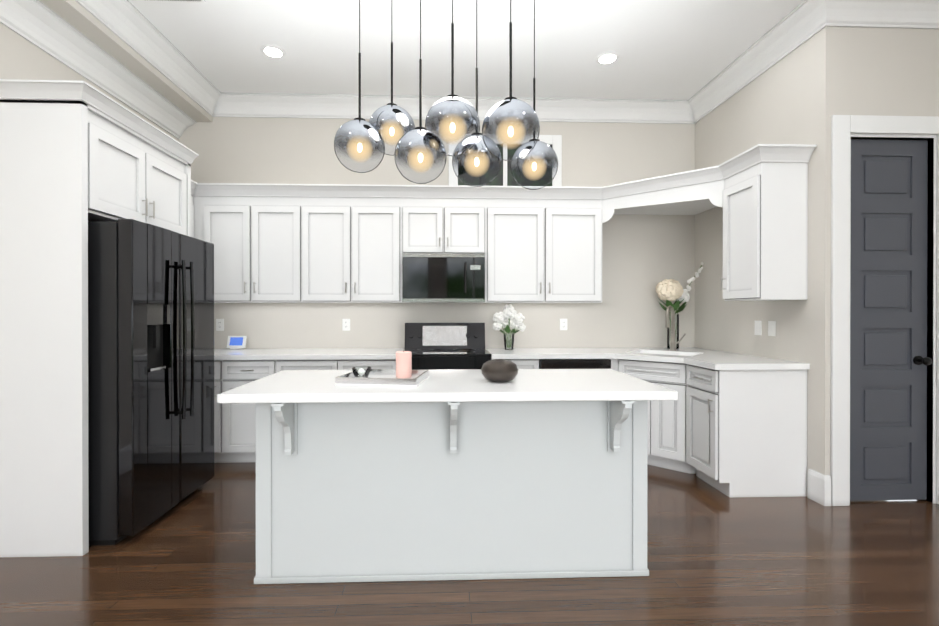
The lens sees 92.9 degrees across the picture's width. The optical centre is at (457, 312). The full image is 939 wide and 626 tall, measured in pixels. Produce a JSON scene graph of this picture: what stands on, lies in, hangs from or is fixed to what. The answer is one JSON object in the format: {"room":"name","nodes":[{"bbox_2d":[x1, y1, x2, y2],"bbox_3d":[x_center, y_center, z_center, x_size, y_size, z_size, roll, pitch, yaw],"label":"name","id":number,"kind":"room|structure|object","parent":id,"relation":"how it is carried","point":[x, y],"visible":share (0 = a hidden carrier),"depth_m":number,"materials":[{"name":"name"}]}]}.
{"room":"kitchen","nodes":[
{"label":"kitchen","id":0,"kind":"room"},
{"bbox_2d":[0,23,178,141],"bbox_3d":[-2.589,-0.380,0.258,0.100,3.310,8.050,0,0,-2],"label":"wall","id":1,"kind":"structure","parent":0,"point":[21,58],"depth_m":2.73,"materials":[{"name":"paint"}]},
{"bbox_2d":[0,0,196,138],"bbox_3d":[-2.454,-1.740,0.258,0.170,0.170,8.049,0,0,-2],"label":"crown molding","id":2,"kind":"structure","parent":1,"relation":"attached to","point":[44,27],"depth_m":3.08,"materials":[{"name":"white wood"}]},
{"bbox_2d":[40,0,211,121],"bbox_3d":[-2.380,-1.930,0.261,0.320,0.210,8.050,0,0,-2],"label":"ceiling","id":3,"kind":"structure","parent":0,"point":[81,19],"depth_m":3.16,"materials":[{"name":"paint"}]},
{"bbox_2d":[179,117,694,348],"bbox_3d":[-0.157,-0.392,4.419,5.250,3.310,0.100,0,0,-2],"label":"wall","id":4,"kind":"structure","parent":0,"point":[643,256],"depth_m":4.39,"materials":[{"name":"paint"}]},
{"bbox_2d":[75,0,226,116],"bbox_3d":[-2.140,-1.955,0.269,0.160,0.160,8.050,0,0,-2],"label":"crown molding","id":5,"kind":"structure","parent":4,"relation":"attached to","point":[131,25],"depth_m":3.32,"materials":[{"name":"white wood"}]},
{"bbox_2d":[216,319,223,330],"bbox_3d":[-2.288,0.114,4.292,0.075,0.115,0.008,0,0,-2],"label":"electrical outlet","id":6,"kind":"object","parent":4,"relation":"attached to","point":[219,324],"visible":1,"depth_m":4.29,"materials":[{"name":"white plastic"}]},
{"bbox_2d":[191,180,310,302],"bbox_3d":[-1.844,-0.616,4.102,1.015,1.040,0.414,0,0,-2],"label":"upper cabinet","id":7,"kind":"object","parent":4,"relation":"attached to","point":[260,233],"depth_m":3.97,"materials":[{"name":"grey wood"}]},
{"bbox_2d":[342,319,349,330],"bbox_3d":[-1.083,0.114,4.334,0.075,0.115,0.008,0,0,-2],"label":"electrical outlet","id":8,"kind":"object","parent":4,"relation":"attached to","point":[345,324],"visible":1,"depth_m":4.33,"materials":[{"name":"white plastic"}]},
{"bbox_2d":[311,184,402,302],"bbox_3d":[-0.992,-0.616,4.164,0.956,1.040,0.349,0,0,-2],"label":"upper cabinet","id":9,"kind":"object","parent":4,"relation":"attached to","point":[312,243],"depth_m":4.00,"materials":[{"name":"grey wood"}]},
{"bbox_2d":[403,185,494,302],"bbox_3d":[-0.132,-0.616,4.194,0.908,1.040,0.349,0,0,-2],"label":"upper cabinet","id":10,"kind":"object","parent":4,"relation":"attached to","point":[438,219],"depth_m":4.03,"materials":[{"name":"grey wood"}]},
{"bbox_2d":[402,254,484,301],"bbox_3d":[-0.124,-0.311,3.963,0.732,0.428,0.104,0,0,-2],"label":"microwave","id":11,"kind":"object","parent":10,"relation":"attached to","point":[443,277],"visible":1,"depth_m":3.95,"materials":[{"name":"black glass"}]},
{"bbox_2d":[223,92,699,123],"bbox_3d":[0.098,-1.966,4.294,4.550,0.160,0.160,0,0,-2],"label":"crown molding","id":12,"kind":"structure","parent":4,"relation":"attached to","point":[259,105],"depth_m":4.29,"materials":[{"name":"white wood"}]},
{"bbox_2d":[449,135,561,185],"bbox_3d":[0.465,-1.401,4.372,1.110,0.690,0.028,0,0,-2],"label":"window","id":13,"kind":"structure","parent":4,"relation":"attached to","point":[504,176],"depth_m":4.38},
{"bbox_2d":[495,186,602,302],"bbox_3d":[0.786,-0.616,4.225,1.070,1.040,0.349,0,0,-2],"label":"upper cabinet","id":14,"kind":"object","parent":4,"relation":"attached to","point":[548,239],"depth_m":4.06,"materials":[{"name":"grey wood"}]},
{"bbox_2d":[560,319,566,329],"bbox_3d":[1.046,0.113,4.407,0.075,0.115,0.008,0,0,-2],"label":"electrical outlet","id":15,"kind":"object","parent":4,"relation":"attached to","point":[563,324],"visible":1,"depth_m":4.41,"materials":[{"name":"white plastic"}]},
{"bbox_2d":[603,164,722,222],"bbox_3d":[1.705,-0.980,3.784,0.738,0.310,0.665,0,0,-2],"label":"valance","id":16,"kind":"object","parent":4,"relation":"attached to","point":[693,192],"depth_m":3.80,"materials":[{"name":"white wood"}]},
{"bbox_2d":[129,0,803,99],"bbox_3d":[0.684,-2.085,0.366,6.650,0.100,8.250,0,0,-2],"label":"ceiling","id":17,"kind":"structure","parent":0,"point":[676,49],"depth_m":3.38,"materials":[{"name":"paint"}]},
{"bbox_2d":[143,0,205,1],"bbox_3d":[-1.847,-2.036,2.815,0.400,0.012,0.200,0,0,-2],"label":"ceiling vent","id":18,"kind":"object","parent":17,"relation":"in","point":[179,0],"visible":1,"depth_m":2.90,"materials":[{"name":"silver metal"}]},
{"bbox_2d":[260,44,285,57],"bbox_3d":[-1.440,-2.038,3.480,0.190,0.012,0.190,0,0,-2],"label":"recessed light","id":19,"kind":"object","parent":17,"relation":"in","point":[273,51],"visible":0.94,"depth_m":3.46,"materials":[{"name":"white plastic"}]},
{"bbox_2d":[334,0,557,189],"bbox_3d":[-0.037,-1.358,2.325,1.246,1.364,0.760,0,0,-2],"label":"pendant light","id":20,"kind":"object","parent":17,"relation":"hanging from","point":[510,119],"visible":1,"depth_m":2.31,"materials":[{"name":"black metal"}]},
{"bbox_2d":[595,51,619,63],"bbox_3d":[1.198,-2.038,3.571,0.190,0.012,0.190,0,0,-2],"label":"recessed light","id":21,"kind":"object","parent":17,"relation":"in","point":[607,57],"visible":0.94,"depth_m":3.55,"materials":[{"name":"white plastic"}]},
{"bbox_2d":[0,462,938,625],"bbox_3d":[0.684,1.325,0.376,6.650,0.100,8.250,0,0,-2],"label":"floor","id":22,"kind":"structure","parent":0,"point":[715,557],"depth_m":2.11,"materials":[{"name":"brown wood"}]},
{"bbox_2d":[0,79,198,556],"bbox_3d":[-2.271,0.043,2.792,0.708,2.450,1.070,0,0,-2],"label":"cabinet","id":23,"kind":"object","parent":22,"relation":"on","point":[76,156],"visible":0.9,"depth_m":2.32,"materials":[{"name":"grey wood"}]},
{"bbox_2d":[88,219,213,545],"bbox_3d":[-2.154,0.378,2.844,0.889,1.780,0.875,0,0,-2],"label":"fridge","id":24,"kind":"object","parent":22,"relation":"on","point":[150,373],"visible":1,"depth_m":2.52,"materials":[{"name":"black metal"}]},
{"bbox_2d":[214,359,229,462],"bbox_3d":[-2.157,0.825,3.988,0.520,0.880,0.628,0,0,-2],"label":"base cabinet","id":25,"kind":"object","parent":22,"relation":"on","point":[221,367],"depth_m":3.68,"materials":[{"name":"grey wood"}]},
{"bbox_2d":[230,359,285,462],"bbox_3d":[-1.743,0.825,4.002,0.572,0.880,0.628,0,0,-2],"label":"base cabinet","id":26,"kind":"object","parent":22,"relation":"on","point":[242,371],"depth_m":3.70,"materials":[{"name":"grey wood"}]},
{"bbox_2d":[214,348,404,358],"bbox_3d":[-1.584,0.365,3.994,2.164,0.040,0.653,0,0,-2],"label":"countertop","id":27,"kind":"structure","parent":26,"relation":"on","point":[301,353],"depth_m":3.80,"materials":[{"name":"white stone"}]},
{"bbox_2d":[227,336,246,348],"bbox_3d":[-2.107,0.280,4.254,0.170,0.125,0.060,0,0,-2],"label":"smart display","id":28,"kind":"object","parent":27,"relation":"on","point":[236,342],"visible":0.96,"depth_m":4.24,"materials":[{"name":"white plastic"}]},
{"bbox_2d":[286,359,395,369],"bbox_3d":[-1.046,0.824,4.026,1.087,0.880,0.628,0,0,-2],"label":"base cabinet","id":29,"kind":"object","parent":22,"relation":"on","point":[291,364],"depth_m":3.72,"materials":[{"name":"grey wood"}]},
{"bbox_2d":[403,323,491,369],"bbox_3d":[-0.113,0.680,4.000,0.772,1.170,0.724,0,0,-2],"label":"range","id":30,"kind":"object","parent":22,"relation":"on","point":[437,346],"visible":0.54,"depth_m":4.22,"materials":[{"name":"black metal"}]},
{"bbox_2d":[229,397,672,583],"bbox_3d":[-0.023,0.829,2.333,1.881,0.880,0.785,0,0,-2],"label":"kitchen island","id":31,"kind":"object","parent":22,"relation":"on","point":[461,474],"depth_m":2.12,"materials":[{"name":"white wood"}]},
{"bbox_2d":[217,369,677,402],"bbox_3d":[-0.041,0.369,2.354,2.022,0.040,0.800,0,0,-2],"label":"island countertop","id":32,"kind":"structure","parent":31,"relation":"on","point":[285,385],"depth_m":2.10,"materials":[{"name":"white stone"}]},
{"bbox_2d":[335,369,428,386],"bbox_3d":[-0.373,0.330,2.293,0.400,0.038,0.330,0,0,7],"label":"tray","id":33,"kind":"object","parent":32,"relation":"on","point":[381,377],"visible":0.79,"depth_m":2.15,"materials":[{"name":"silver metal"}]},
{"bbox_2d":[352,366,370,377],"bbox_3d":[-0.505,0.312,2.338,0.100,0.052,0.100,0,0,-2],"label":"glass dish","id":34,"kind":"object","parent":33,"relation":"on","point":[361,373],"visible":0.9,"depth_m":2.32,"materials":[{"name":"glass"}]},
{"bbox_2d":[396,351,411,377],"bbox_3d":[-0.285,0.269,2.356,0.084,0.138,0.084,0,0,-2],"label":"candle","id":35,"kind":"object","parent":33,"relation":"on","point":[403,364],"visible":1,"depth_m":2.32,"materials":[{"name":"pink wax"}]},
{"bbox_2d":[481,359,517,381],"bbox_3d":[0.215,0.294,2.293,0.190,0.108,0.190,0,0,-2],"label":"bronze vase","id":36,"kind":"object","parent":32,"relation":"on","point":[499,370],"visible":1,"depth_m":2.22,"materials":[{"name":"grey metal"}]},
{"bbox_2d":[539,359,610,368],"bbox_3d":[0.988,0.829,4.024,0.598,0.872,0.636,0,0,-2],"label":"dishwasher","id":37,"kind":"object","parent":22,"relation":"on","point":[574,363],"visible":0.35,"depth_m":3.76,"materials":[{"name":"black metal"}]},
{"bbox_2d":[618,371,681,471],"bbox_3d":[1.840,0.825,3.913,1.091,0.880,1.053,0,0,-2],"label":"base cabinet","id":38,"kind":"object","parent":22,"relation":"on","point":[664,417],"depth_m":3.57,"materials":[{"name":"grey wood"}]},
{"bbox_2d":[682,371,806,497],"bbox_3d":[2.065,0.827,3.293,0.684,0.880,0.449,0,0,-2],"label":"base cabinet","id":39,"kind":"object","parent":22,"relation":"on","point":[729,424],"depth_m":3.07,"materials":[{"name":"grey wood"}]},
{"bbox_2d":[486,347,809,370],"bbox_3d":[1.338,0.365,3.722,2.106,0.040,1.398,0,0,-2],"label":"countertop","id":40,"kind":"structure","parent":39,"relation":"on","point":[699,359],"depth_m":3.70,"materials":[{"name":"white stone"}]},
{"bbox_2d":[493,304,525,349],"bbox_3d":[0.483,0.129,4.155,0.319,0.428,0.183,0,0,-2],"label":"flowers","id":41,"kind":"object","parent":40,"relation":"on","point":[509,312],"visible":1,"depth_m":4.14,"materials":[{"name":"white plant"}]},
{"bbox_2d":[630,351,689,354],"bbox_3d":[1.803,0.469,3.892,0.688,0.192,0.680,0,0,-2],"label":"sink","id":42,"kind":"object","parent":40,"relation":"in","point":[631,352],"depth_m":4.02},
{"bbox_2d":[665,306,685,350],"bbox_3d":[1.948,0.138,4.028,0.218,0.411,0.174,0,0,-2],"label":"faucet","id":43,"kind":"object","parent":40,"relation":"on","point":[673,342],"visible":1,"depth_m":4.06,"materials":[{"name":"silver metal"}]},
{"bbox_2d":[656,262,703,348],"bbox_3d":[2.123,-0.072,4.248,0.459,0.829,0.252,0,0,-2],"label":"flowers","id":44,"kind":"object","parent":40,"relation":"on","point":[669,290],"visible":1,"depth_m":4.23,"materials":[{"name":"white plant"}]},
{"bbox_2d":[695,37,812,495],"bbox_3d":[2.443,-0.390,3.749,0.100,3.310,1.420,0,0,-2],"label":"wall","id":45,"kind":"structure","parent":0,"point":[773,104],"depth_m":3.57,"materials":[{"name":"paint"}]},
{"bbox_2d":[755,321,761,334],"bbox_3d":[2.394,0.118,3.558,0.009,0.115,0.074,0,0,-2],"label":"light switch","id":46,"kind":"object","parent":45,"relation":"attached to","point":[758,327],"visible":1,"depth_m":3.54,"materials":[{"name":"white plastic"}]},
{"bbox_2d":[721,144,810,300],"bbox_3d":[2.233,-0.613,3.270,0.348,1.040,0.400,0,0,-2],"label":"upper cabinet","id":47,"kind":"object","parent":45,"relation":"attached to","point":[765,189],"depth_m":3.07,"materials":[{"name":"grey wood"}]},
{"bbox_2d":[687,0,854,119],"bbox_3d":[2.321,-1.964,3.515,0.160,0.160,1.490,0,0,-2],"label":"crown molding","id":48,"kind":"structure","parent":45,"relation":"attached to","point":[809,17],"depth_m":3.34,"materials":[{"name":"white wood"}]},
{"bbox_2d":[768,321,775,335],"bbox_3d":[2.399,0.119,3.409,0.009,0.115,0.074,0,0,-2],"label":"light switch","id":49,"kind":"object","parent":45,"relation":"attached to","point":[771,328],"visible":1,"depth_m":3.40,"materials":[{"name":"white plastic"}]},
{"bbox_2d":[812,27,938,501],"bbox_3d":[3.108,-0.388,3.312,1.400,3.310,0.700,0,0,-2],"label":"wall","id":50,"kind":"structure","parent":0,"point":[878,71],"depth_m":2.95,"materials":[{"name":"paint"}]},
{"bbox_2d":[808,469,830,505],"bbox_3d":[0.708,1.177,-0.324,6.450,0.200,6.650,0,0,-2],"label":"baseboard","id":51,"kind":"structure","parent":50,"relation":"attached to","point":[819,488],"depth_m":2.96,"materials":[{"name":"white wood"}]},
{"bbox_2d":[823,0,938,28],"bbox_3d":[3.128,-1.962,2.877,1.390,0.160,0.160,0,0,-2],"label":"crown molding","id":52,"kind":"structure","parent":50,"relation":"attached to","point":[904,14],"depth_m":2.91,"materials":[{"name":"white wood"}]},
{"bbox_2d":[830,115,938,505],"bbox_3d":[2.874,-0.015,2.994,0.840,2.565,0.120,0,0,-2],"label":"door frame","id":53,"kind":"structure","parent":50,"relation":"attached to","point":[865,127],"depth_m":2.92,"materials":[{"name":"white wood"}]},
{"bbox_2d":[850,139,931,500],"bbox_3d":[2.875,0.049,2.968,0.562,2.414,0.113,0,0,-2],"label":"pantry door","id":54,"kind":"structure","parent":50,"relation":"in","point":[890,360],"depth_m":2.99,"materials":[{"name":"grey wood"}]}
]}

